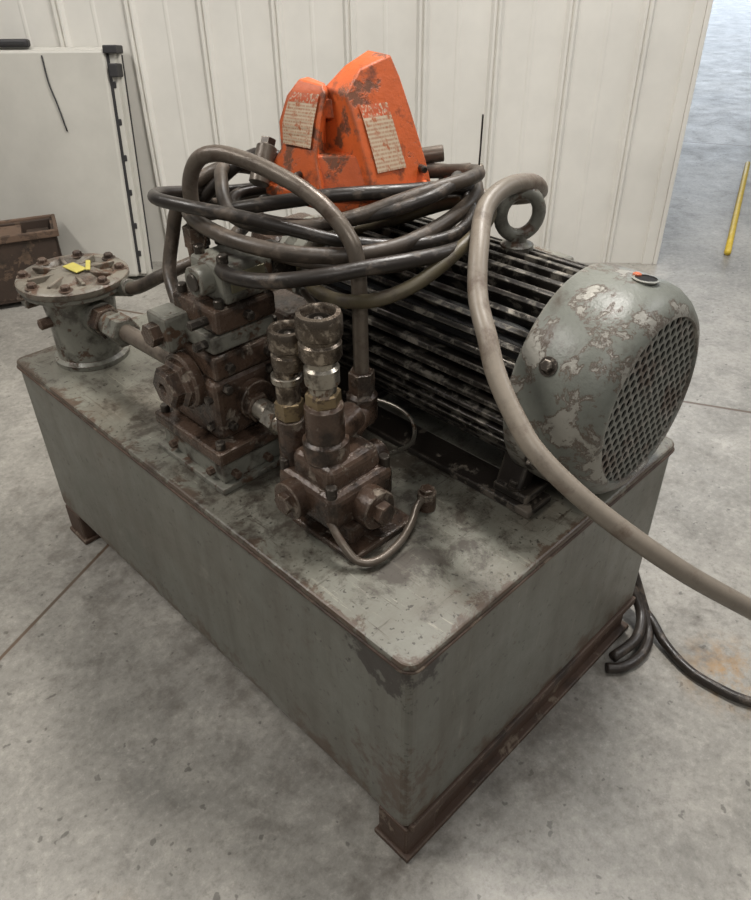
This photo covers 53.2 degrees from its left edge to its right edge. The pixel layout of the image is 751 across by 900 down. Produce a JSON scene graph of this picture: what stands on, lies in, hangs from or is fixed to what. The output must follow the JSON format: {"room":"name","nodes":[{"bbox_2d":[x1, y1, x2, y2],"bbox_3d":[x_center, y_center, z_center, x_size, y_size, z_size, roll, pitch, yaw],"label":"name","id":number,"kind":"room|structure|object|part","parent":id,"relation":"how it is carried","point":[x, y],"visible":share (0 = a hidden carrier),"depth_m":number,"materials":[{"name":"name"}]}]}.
{"room":"industrial workshop","nodes":[
{"label":"industrial workshop","id":0,"kind":"room"},
{"bbox_2d":[0,0,707,263],"bbox_3d":[-1.626,-2.432,2.631,5.800,3.630,0.176,1,36,2],"label":"wall","id":1,"kind":"structure","parent":0,"point":[588,98],"depth_m":3.09,"materials":[{"name":"white metal"}]},
{"bbox_2d":[653,0,712,263],"bbox_3d":[1.282,-2.396,2.515,0.019,3.630,0.190,1,36,2],"label":"trim","id":2,"kind":"structure","parent":1,"relation":"attached to","point":[709,2],"depth_m":3.14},
{"bbox_2d":[0,0,750,899],"bbox_3d":[0.086,-9.963,16.266,54.000,0.001,54.000,-31,45,-35],"label":"floor","id":3,"kind":"structure","parent":0,"point":[138,761],"depth_m":1.51,"materials":[{"name":"concrete"}]},
{"bbox_2d":[0,214,61,304],"bbox_3d":[-1.768,-0.733,3.103,0.922,0.320,0.222,-14,38,-18],"label":"crate","id":4,"kind":"object","parent":3,"relation":"on","point":[23,241],"visible":0.55,"depth_m":3.11,"materials":[{"name":"brown wood"}]},
{"bbox_2d":[0,39,152,275],"bbox_3d":[-1.677,-1.227,3.243,1.306,0.956,0.217,1,36,2],"label":"whiteboard","id":5,"kind":"object","parent":3,"relation":"on","point":[68,152],"visible":0.98,"depth_m":3.16,"materials":[{"name":"white plastic"}]},
{"bbox_3d":[-1.464,-1.639,3.021,0.140,0.033,0.041,1,36,2],"label":"handle","id":6,"kind":"part","parent":5,"relation":"part of","materials":[{"name":"black plastic"}]},
{"bbox_2d":[14,114,674,862],"bbox_3d":[-0.130,-0.128,1.568,0.754,1.073,1.255,-31,45,-35],"label":"hydraulic power unit","id":7,"kind":"object","parent":3,"relation":"on","point":[417,627],"depth_m":1.24,"materials":[{"name":"paint"}]},
{"bbox_3d":[-0.657,-0.380,1.628,0.236,0.024,0.236,-31,45,-35],"label":"strainer lid","id":8,"kind":"part","parent":7,"relation":"part of","materials":[{"name":"grey metal"}]},
{"bbox_3d":[-0.287,-0.263,1.180,0.006,0.030,0.030,-31,45,-35],"label":"solenoid knob","id":9,"kind":"part","parent":7,"relation":"part of","materials":[{"name":"metal"}]},
{"bbox_3d":[-0.291,-0.306,1.266,0.036,0.083,0.044,-31,45,-35],"label":"tube seat","id":10,"kind":"part","parent":7,"relation":"part of","materials":[{"name":"grey metal"}]},
{"bbox_3d":[-0.277,-0.269,1.189,0.028,0.050,0.050,-31,45,-35],"label":"solenoid knob","id":11,"kind":"part","parent":7,"relation":"part of","materials":[{"name":"grey metal"}]},
{"bbox_3d":[-0.203,-0.273,1.195,0.067,0.032,0.003,-31,45,-35],"label":"solenoid plate","id":12,"kind":"part","parent":7,"relation":"part of","materials":[{"name":"grey metal"}]},
{"bbox_3d":[-0.127,-0.162,1.088,0.036,0.023,0.036,-31,45,-35],"label":"coupler seat","id":13,"kind":"part","parent":7,"relation":"part of","materials":[{"name":"metal"}]},
{"bbox_3d":[-0.078,-0.172,1.030,0.040,0.026,0.040,-31,45,-35],"label":"coupler seat","id":14,"kind":"part","parent":7,"relation":"part of","materials":[{"name":"metal"}]},
{"bbox_3d":[-0.072,-0.386,1.272,0.511,0.311,0.520,-31,45,-35],"label":"hydraulic hose coil","id":15,"kind":"part","parent":7,"relation":"part of","materials":[{"name":"black rubber"}]},
{"bbox_3d":[-0.129,-0.107,1.582,0.750,0.014,1.250,-31,45,-35],"label":"tank plate","id":16,"kind":"part","parent":7,"relation":"part of","materials":[{"name":"paint"}]},
{"bbox_3d":[-0.126,0.064,1.705,0.742,0.424,1.242,-31,45,-35],"label":"tank","id":17,"kind":"part","parent":7,"relation":"part of","materials":[{"name":"metal"}]},
{"bbox_2d":[266,50,429,211],"bbox_3d":[-0.054,-0.519,1.209,0.249,0.210,0.201,-17,38,-21],"label":"switch","id":18,"kind":"object","parent":7,"relation":"on","point":[356,129],"visible":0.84,"depth_m":1.18,"materials":[{"name":"orange paint"}]},
{"bbox_2d":[326,50,429,202],"bbox_3d":[0.006,-0.520,1.202,0.137,0.202,0.133,-31,45,-35],"label":"hood","id":19,"kind":"object","parent":18,"relation":"attached to","point":[371,130],"depth_m":1.17,"materials":[{"name":"orange paint"}]},
{"bbox_2d":[359,102,405,172],"bbox_3d":[0.012,-0.492,1.179,0.064,0.094,0.038,-23,41,-28],"label":"label","id":20,"kind":"object","parent":18,"relation":"attached to","point":[382,133],"depth_m":1.18,"materials":[{"name":"beige paper"}]},
{"bbox_3d":[-0.034,-0.046,1.232,0.044,0.053,0.086,13,38,19],"label":"tube elbow arm","id":21,"kind":"part","parent":7,"relation":"part of"},
{"bbox_3d":[0.086,0.084,1.266,0.032,0.036,0.032,-31,45,-35],"label":"drain post","id":22,"kind":"part","parent":7,"relation":"part of","materials":[{"name":"brown metal"}]},
{"bbox_2d":[309,188,699,518],"bbox_3d":[0.200,-0.263,1.382,0.420,0.462,0.730,-31,45,-35],"label":"motor","id":23,"kind":"object","parent":7,"relation":"on","point":[599,359],"visible":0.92,"depth_m":1.21,"materials":[{"name":"paint"}]},
{"bbox_3d":[-0.047,-0.149,1.515,0.060,0.093,0.050,-31,45,-35],"label":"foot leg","id":24,"kind":"part","parent":23,"relation":"part of","materials":[{"name":"black metal"}]},
{"bbox_3d":[0.052,-0.164,1.608,0.335,0.016,0.070,-31,45,-35],"label":"foot plate","id":25,"kind":"part","parent":23,"relation":"part of","materials":[{"name":"black metal"}]},
{"bbox_3d":[0.090,-0.010,1.417,0.068,0.014,0.530,-31,45,-35],"label":"rail","id":26,"kind":"part","parent":23,"relation":"part of","materials":[{"name":"metal"}]},
{"bbox_3d":[0.246,0.018,1.273,0.060,0.093,0.050,-31,45,-35],"label":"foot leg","id":27,"kind":"part","parent":23,"relation":"part of","materials":[{"name":"metal"}]},
{"bbox_3d":[0.345,0.004,1.366,0.335,0.016,0.070,-31,45,-35],"label":"foot plate","id":28,"kind":"part","parent":23,"relation":"part of","materials":[{"name":"metal"}]},
{"bbox_2d":[467,173,750,619],"bbox_3d":[1.166,0.022,1.391,2.063,1.003,0.629,-3,36,-3],"label":"hose","id":29,"kind":"object","parent":23,"relation":"on","point":[541,458],"visible":0.91,"depth_m":1.05,"materials":[{"name":"grey rubber"}]},
{"bbox_2d":[602,317,694,480],"bbox_3d":[0.433,-0.076,1.190,0.279,0.279,0.002,-31,45,-35],"label":"fan grille","id":30,"kind":"object","parent":23,"relation":"attached to","point":[620,369],"depth_m":1.17,"materials":[{"name":"metal"}]},
{"bbox_2d":[605,572,750,706],"bbox_3d":[0.669,0.373,1.626,1.016,0.171,0.337,27,44,34],"label":"power cable","id":31,"kind":"object","parent":3,"relation":"on","point":[647,625],"visible":0.59,"depth_m":1.64,"materials":[{"name":"black rubber"}]},
{"bbox_2d":[724,161,749,255],"bbox_3d":[2.025,-1.384,4.176,0.030,0.029,1.683,15,38,20],"label":"stick","id":32,"kind":"object","parent":3,"relation":"on","point":[732,230],"visible":1,"depth_m":4.00,"materials":[{"name":"plastic"}]}
]}

